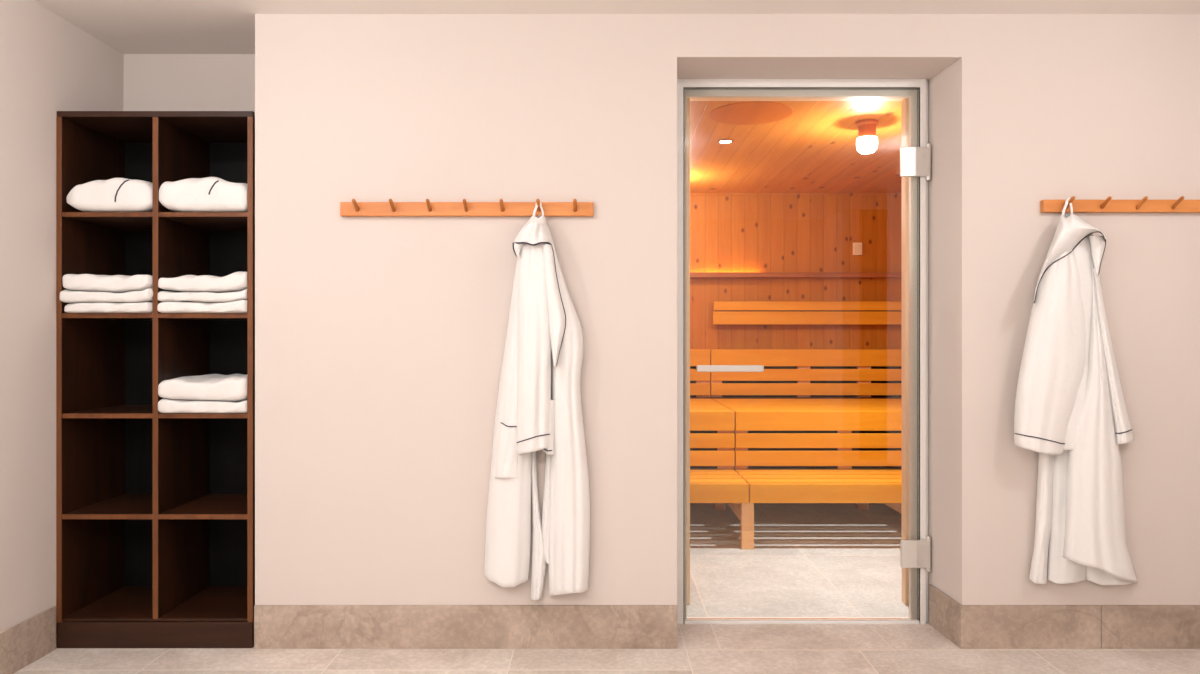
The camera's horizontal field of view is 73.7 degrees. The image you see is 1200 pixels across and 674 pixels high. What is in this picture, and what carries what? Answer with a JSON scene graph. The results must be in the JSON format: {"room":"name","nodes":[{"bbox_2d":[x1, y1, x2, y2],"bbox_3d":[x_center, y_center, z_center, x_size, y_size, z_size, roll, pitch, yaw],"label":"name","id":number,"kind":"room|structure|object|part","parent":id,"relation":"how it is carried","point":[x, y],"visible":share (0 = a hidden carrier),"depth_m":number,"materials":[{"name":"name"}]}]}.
{"room":"changing room","nodes":[
{"label":"changing room","id":0,"kind":"room"},
{"bbox_2d":[0,0,123,647],"bbox_3d":[-1.979,-0.021,0.749,0.150,2.219,4.997,0,0,0],"label":"wall","id":1,"kind":"structure","parent":0,"point":[49,65],"depth_m":2.67,"materials":[{"name":"paint"}]},
{"bbox_2d":[0,606,55,673],"bbox_3d":[-1.900,1.013,0.594,0.008,0.151,4.388,0,0,0],"label":"baseboard","id":2,"kind":"structure","parent":1,"relation":"attached to","point":[31,639],"depth_m":2.65,"materials":[{"name":"stone"}]},
{"bbox_2d":[124,54,254,111],"bbox_3d":[-1.546,-0.021,3.222,0.716,2.219,0.050,0,0,0],"label":"wall","id":3,"kind":"structure","parent":0,"point":[152,82],"depth_m":3.20,"materials":[{"name":"paint"}]},
{"bbox_2d":[14,503,1199,673],"bbox_3d":[0.700,1.149,1.925,6.000,0.120,7.450,0,0,0],"label":"floor","id":4,"kind":"structure","parent":0,"point":[701,648],"depth_m":2.80,"materials":[{"name":"tile"}]},
{"bbox_2d":[56,111,254,647],"bbox_3d":[-1.559,0.149,2.990,0.687,1.880,0.389,0,0,0],"label":"cubby shelf","id":5,"kind":"object","parent":4,"relation":"on","point":[155,510],"visible":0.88,"depth_m":2.96,"materials":[{"name":"brown wood"}]},
{"bbox_3d":[-1.893,0.149,2.994,0.018,1.839,0.383,0,0,0],"label":"panel","id":6,"kind":"part","parent":5,"relation":"part of","materials":[{"name":"brown wood"}]},
{"bbox_2d":[64,302,152,312],"bbox_3d":[-1.725,-0.104,2.939,0.315,0.038,0.326,0,0,0],"label":"folded towel","id":7,"kind":"object","parent":5,"relation":"on","point":[142,307],"visible":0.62,"depth_m":2.78,"materials":[{"name":"white fabric"}]},
{"bbox_2d":[59,288,152,302],"bbox_3d":[-1.725,-0.146,2.937,0.322,0.051,0.329,0,0,0],"label":"folded towel","id":8,"kind":"object","parent":7,"relation":"on","point":[67,296],"visible":0.61,"depth_m":2.78,"materials":[{"name":"white fabric"}]},
{"bbox_2d":[62,274,152,292],"bbox_3d":[-1.726,-0.195,2.939,0.316,0.071,0.325,0,0,0],"label":"folded towel","id":9,"kind":"object","parent":8,"relation":"on","point":[80,282],"visible":0.67,"depth_m":2.78,"materials":[{"name":"white fabric"}]},
{"bbox_2d":[66,178,152,211],"bbox_3d":[-1.726,-0.501,2.941,0.316,0.124,0.322,0,0,0],"label":"robe","id":10,"kind":"object","parent":5,"relation":"on","point":[114,194],"visible":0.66,"depth_m":2.79,"materials":[{"name":"white fabric"}]},
{"bbox_3d":[-1.559,0.991,2.989,0.651,0.009,0.369,0,0,0],"label":"panel","id":11,"kind":"part","parent":5,"relation":"part of","materials":[{"name":"brown wood"}]},
{"bbox_3d":[-1.559,-0.781,2.993,0.687,0.020,0.385,0,0,0],"label":"panel","id":12,"kind":"part","parent":5,"relation":"part of","materials":[{"name":"brown wood"}]},
{"bbox_3d":[-1.559,0.149,3.179,0.651,1.839,0.011,0,0,0],"label":"panel","id":13,"kind":"part","parent":5,"relation":"part of","materials":[{"name":"brown wood"}]},
{"bbox_2d":[157,300,246,312],"bbox_3d":[-1.391,-0.107,2.938,0.312,0.045,0.327,0,0,0],"label":"folded towel","id":14,"kind":"object","parent":5,"relation":"on","point":[240,306],"visible":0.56,"depth_m":2.78,"materials":[{"name":"white fabric"}]},
{"bbox_2d":[157,289,246,302],"bbox_3d":[-1.390,-0.148,2.937,0.313,0.054,0.328,0,0,0],"label":"folded towel","id":15,"kind":"object","parent":14,"relation":"on","point":[164,296],"visible":0.57,"depth_m":2.78,"materials":[{"name":"white fabric"}]},
{"bbox_2d":[158,272,246,292],"bbox_3d":[-1.391,-0.195,2.940,0.312,0.073,0.324,0,0,0],"label":"folded towel","id":16,"kind":"object","parent":15,"relation":"on","point":[236,281],"visible":0.62,"depth_m":2.79,"materials":[{"name":"white fabric"}]},
{"bbox_2d":[158,398,246,412],"bbox_3d":[-1.391,0.241,2.939,0.312,0.052,0.326,0,0,0],"label":"folded towel","id":17,"kind":"object","parent":5,"relation":"on","point":[165,405],"visible":0.61,"depth_m":2.78,"materials":[{"name":"white fabric"}]},
{"bbox_2d":[158,374,246,400],"bbox_3d":[-1.391,0.179,2.939,0.312,0.093,0.325,0,0,0],"label":"folded towel","id":18,"kind":"object","parent":17,"relation":"on","point":[219,387],"visible":0.78,"depth_m":2.79,"materials":[{"name":"white fabric"}]},
{"bbox_2d":[159,177,246,211],"bbox_3d":[-1.391,-0.502,2.940,0.312,0.124,0.324,0,0,0],"label":"robe","id":19,"kind":"object","parent":5,"relation":"on","point":[207,194],"visible":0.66,"depth_m":2.79,"materials":[{"name":"white fabric"}]},
{"bbox_3d":[-1.224,0.149,2.994,0.018,1.839,0.383,0,0,0],"label":"panel","id":20,"kind":"part","parent":5,"relation":"part of","materials":[{"name":"brown wood"}]},
{"bbox_2d":[690,349,734,468],"bbox_3d":[0.143,0.587,5.048,1.227,1.003,1.101,0,0,0],"label":"bench","id":21,"kind":"object","parent":4,"relation":"on","point":[712,424],"visible":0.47,"depth_m":4.50,"materials":[{"name":"brown wood"}]},
{"bbox_2d":[690,469,748,502],"bbox_3d":[0.143,0.918,4.580,1.227,0.341,1.020,0,0,0],"label":"bench","id":22,"kind":"object","parent":4,"relation":"on","point":[706,485],"visible":0.2,"depth_m":4.07,"materials":[{"name":"brown wood"}]},
{"bbox_2d":[710,349,901,468],"bbox_3d":[1.742,0.587,5.048,1.957,1.003,1.101,0,0,0],"label":"bench","id":23,"kind":"object","parent":4,"relation":"on","point":[769,433],"visible":0.38,"depth_m":4.82,"materials":[{"name":"brown wood"}]},
{"bbox_2d":[714,469,901,548],"bbox_3d":[1.714,0.918,4.580,2.012,0.341,1.020,0,0,0],"label":"bench","id":24,"kind":"object","parent":4,"relation":"on","point":[862,487],"visible":0.22,"depth_m":4.10,"materials":[{"name":"brown wood"}]},
{"bbox_2d":[33,0,1199,53],"bbox_3d":[0.700,-1.190,0.725,6.000,0.120,5.049,0,0,0],"label":"ceiling","id":25,"kind":"structure","parent":0,"point":[127,26],"depth_m":2.76,"materials":[{"name":"paint"}]},
{"bbox_2d":[255,14,1199,621],"bbox_3d":[0.546,-0.021,3.023,3.508,2.219,0.447,0,0,0],"label":"wall","id":26,"kind":"structure","parent":0,"point":[380,341],"depth_m":2.80,"materials":[{"name":"paint"}]},
{"bbox_2d":[254,605,676,648],"bbox_3d":[-0.469,1.013,2.796,1.477,0.151,0.008,0,0,0],"label":"baseboard","id":27,"kind":"structure","parent":26,"relation":"attached to","point":[275,626],"depth_m":2.79,"materials":[{"name":"stone"}]},
{"bbox_2d":[340,199,593,216],"bbox_3d":[-0.463,-0.447,2.764,0.880,0.052,0.071,0,0,0],"label":"peg rack","id":28,"kind":"object","parent":26,"relation":"attached to","point":[347,209],"visible":1,"depth_m":2.78,"materials":[{"name":"brown wood"}]},
{"bbox_2d":[484,202,589,600],"bbox_3d":[-0.220,0.224,2.725,0.370,1.390,0.133,0,0,0],"label":"bathrobe","id":29,"kind":"object","parent":28,"relation":"hanging from","point":[539,406],"visible":1,"depth_m":2.72,"materials":[{"name":"white fabric"}]},
{"bbox_2d":[513,215,551,255],"bbox_3d":[-0.232,-0.347,2.708,0.137,0.151,0.098,0,0,0],"label":"hood","id":30,"kind":"object","parent":29,"relation":"attached to","point":[536,236],"depth_m":2.69,"materials":[{"name":"white fabric"}]},
{"bbox_3d":[-0.214,0.620,2.773,0.060,0.599,0.037,0,0,0],"label":"panel","id":31,"kind":"part","parent":29,"relation":"part of","materials":[{"name":"white fabric"}]},
{"bbox_3d":[-0.184,0.596,2.775,0.041,0.399,0.034,0,0,0],"label":"panel","id":32,"kind":"part","parent":29,"relation":"part of","materials":[{"name":"white fabric"}]},
{"bbox_2d":[677,79,930,623],"bbox_3d":[0.761,0.054,3.033,0.984,2.068,0.093,0,0,0],"label":"door","id":33,"kind":"structure","parent":26,"relation":"in","point":[915,159],"depth_m":3.04,"materials":[{"name":"glass"}]},
{"bbox_3d":[0.486,0.118,2.993,0.251,0.025,0.014,0,0,0],"label":"handle","id":34,"kind":"part","parent":33,"relation":"part of","materials":[{"name":"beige metal"}]},
{"bbox_2d":[929,584,1199,648],"bbox_3d":[1.698,1.013,2.913,0.903,0.151,0.242,0,0,0],"label":"baseboard","id":35,"kind":"structure","parent":26,"relation":"attached to","point":[966,626],"depth_m":2.79,"materials":[{"name":"stone"}]},
{"bbox_2d":[1040,196,1199,212],"bbox_3d":[1.839,-0.458,2.764,0.598,0.047,0.071,0,0,0],"label":"peg rack","id":36,"kind":"object","parent":26,"relation":"attached to","point":[1108,205],"visible":0.97,"depth_m":2.78,"materials":[{"name":"brown wood"}]},
{"bbox_2d":[1014,198,1137,584],"bbox_3d":[1.640,0.193,2.723,0.465,1.347,0.139,0,0,0],"label":"bathrobe","id":37,"kind":"object","parent":36,"relation":"hanging from","point":[1070,407],"visible":1,"depth_m":2.70,"materials":[{"name":"white fabric"}]},
{"bbox_3d":[1.537,0.591,2.761,0.107,0.546,0.058,0,0,0],"label":"panel","id":38,"kind":"part","parent":37,"relation":"part of","materials":[{"name":"white fabric"}]},
{"bbox_3d":[1.634,0.590,2.770,0.153,0.542,0.045,0,0,0],"label":"panel","id":39,"kind":"part","parent":37,"relation":"part of","materials":[{"name":"white fabric"}]},
{"bbox_2d":[1033,214,1109,302],"bbox_3d":[1.589,-0.267,2.708,0.300,0.311,0.110,0,0,0],"label":"hood","id":40,"kind":"object","parent":37,"relation":"attached to","point":[1069,273],"depth_m":2.70,"materials":[{"name":"white fabric"}]},
{"bbox_3d":[1.723,0.297,2.725,0.281,1.114,0.094,0,0,0],"label":"panel","id":41,"kind":"part","parent":37,"relation":"part of","materials":[{"name":"white fabric"}]},
{"bbox_3d":[1.771,0.593,2.769,0.202,0.546,0.045,0,0,0],"label":"panel","id":42,"kind":"part","parent":37,"relation":"part of","materials":[{"name":"white fabric"}]},
{"bbox_2d":[690,195,901,398],"bbox_3d":[1.125,0.042,5.625,3.350,2.094,0.050,0,0,0],"label":"wall","id":43,"kind":"structure","parent":0,"point":[729,233],"depth_m":5.60,"materials":[{"name":"brown wood"}]},
{"bbox_2d":[690,272,901,277],"bbox_3d":[1.125,-0.430,5.570,3.210,0.034,0.060,0,0,0],"label":"ledge","id":44,"kind":"object","parent":43,"relation":"attached to","point":[692,274],"visible":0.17,"depth_m":5.54,"materials":[{"name":"brown wood"}]},
{"bbox_2d":[690,193,901,194],"bbox_3d":[1.125,-0.999,5.594,3.250,0.012,0.012,0,0,0],"label":"trim","id":45,"kind":"structure","parent":43,"relation":"attached to","point":[690,193],"depth_m":5.59,"materials":[{"name":"brown wood"}]},
{"bbox_2d":[713,302,901,324],"bbox_3d":[1.740,-0.166,5.558,1.920,0.159,0.085,0,0,0],"label":"backrest","id":46,"kind":"object","parent":43,"relation":"attached to","point":[724,313],"visible":0.56,"depth_m":5.51,"materials":[{"name":"brown wood"}]},
{"bbox_2d":[853,243,861,254],"bbox_3d":[1.800,-0.616,5.590,0.063,0.087,0.020,0,0,0],"label":"thermometer","id":47,"kind":"object","parent":43,"relation":"attached to","point":[857,247],"visible":1,"depth_m":5.58,"materials":[{"name":"brown wood"}]},
{"bbox_2d":[690,101,901,192],"bbox_3d":[1.125,-1.030,4.450,3.350,0.050,2.399,0,0,0],"label":"ceiling","id":48,"kind":"structure","parent":0,"point":[813,149],"depth_m":4.36,"materials":[{"name":"brown wood"}]},
{"bbox_2d":[718,139,732,143],"bbox_3d":[0.643,-1.002,4.100,0.080,0.006,0.080,0,0,0],"label":"recessed light","id":49,"kind":"object","parent":48,"relation":"in","point":[723,141],"visible":1,"depth_m":4.09,"materials":[{"name":"white glass"}]},
{"bbox_2d":[710,102,792,124],"bbox_3d":[0.679,-1.004,3.600,0.370,0.002,0.370,0,0,0],"label":"ceiling panel","id":50,"kind":"object","parent":48,"relation":"attached to","point":[744,113],"visible":1,"depth_m":3.59,"materials":[{"name":"brown wood"}]},
{"bbox_2d":[855,119,878,153],"bbox_3d":[1.248,-0.932,3.740,0.104,0.146,0.104,0,0,0],"label":"ceiling lamp","id":51,"kind":"object","parent":48,"relation":"attached to","point":[867,141],"visible":1,"depth_m":3.70,"materials":[{"name":"white glass"}]},
{"bbox_3d":[1.248,-0.897,3.740,0.096,0.076,0.096,0,0,0],"label":"lamp shade","id":52,"kind":"part","parent":51,"relation":"part of","materials":[{"name":"white glass"}]},
{"bbox_3d":[1.125,0.028,3.270,3.250,2.120,0.040,0,0,0],"label":"wall","id":53,"kind":"structure","parent":0,"visible":0},
{"bbox_2d":[687,98,908,604],"bbox_3d":[0.800,0.029,3.270,1.000,2.120,0.044,0,0,0],"label":"trim","id":54,"kind":"structure","parent":53,"relation":"attached to","point":[905,101],"depth_m":3.25,"materials":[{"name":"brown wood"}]}
]}

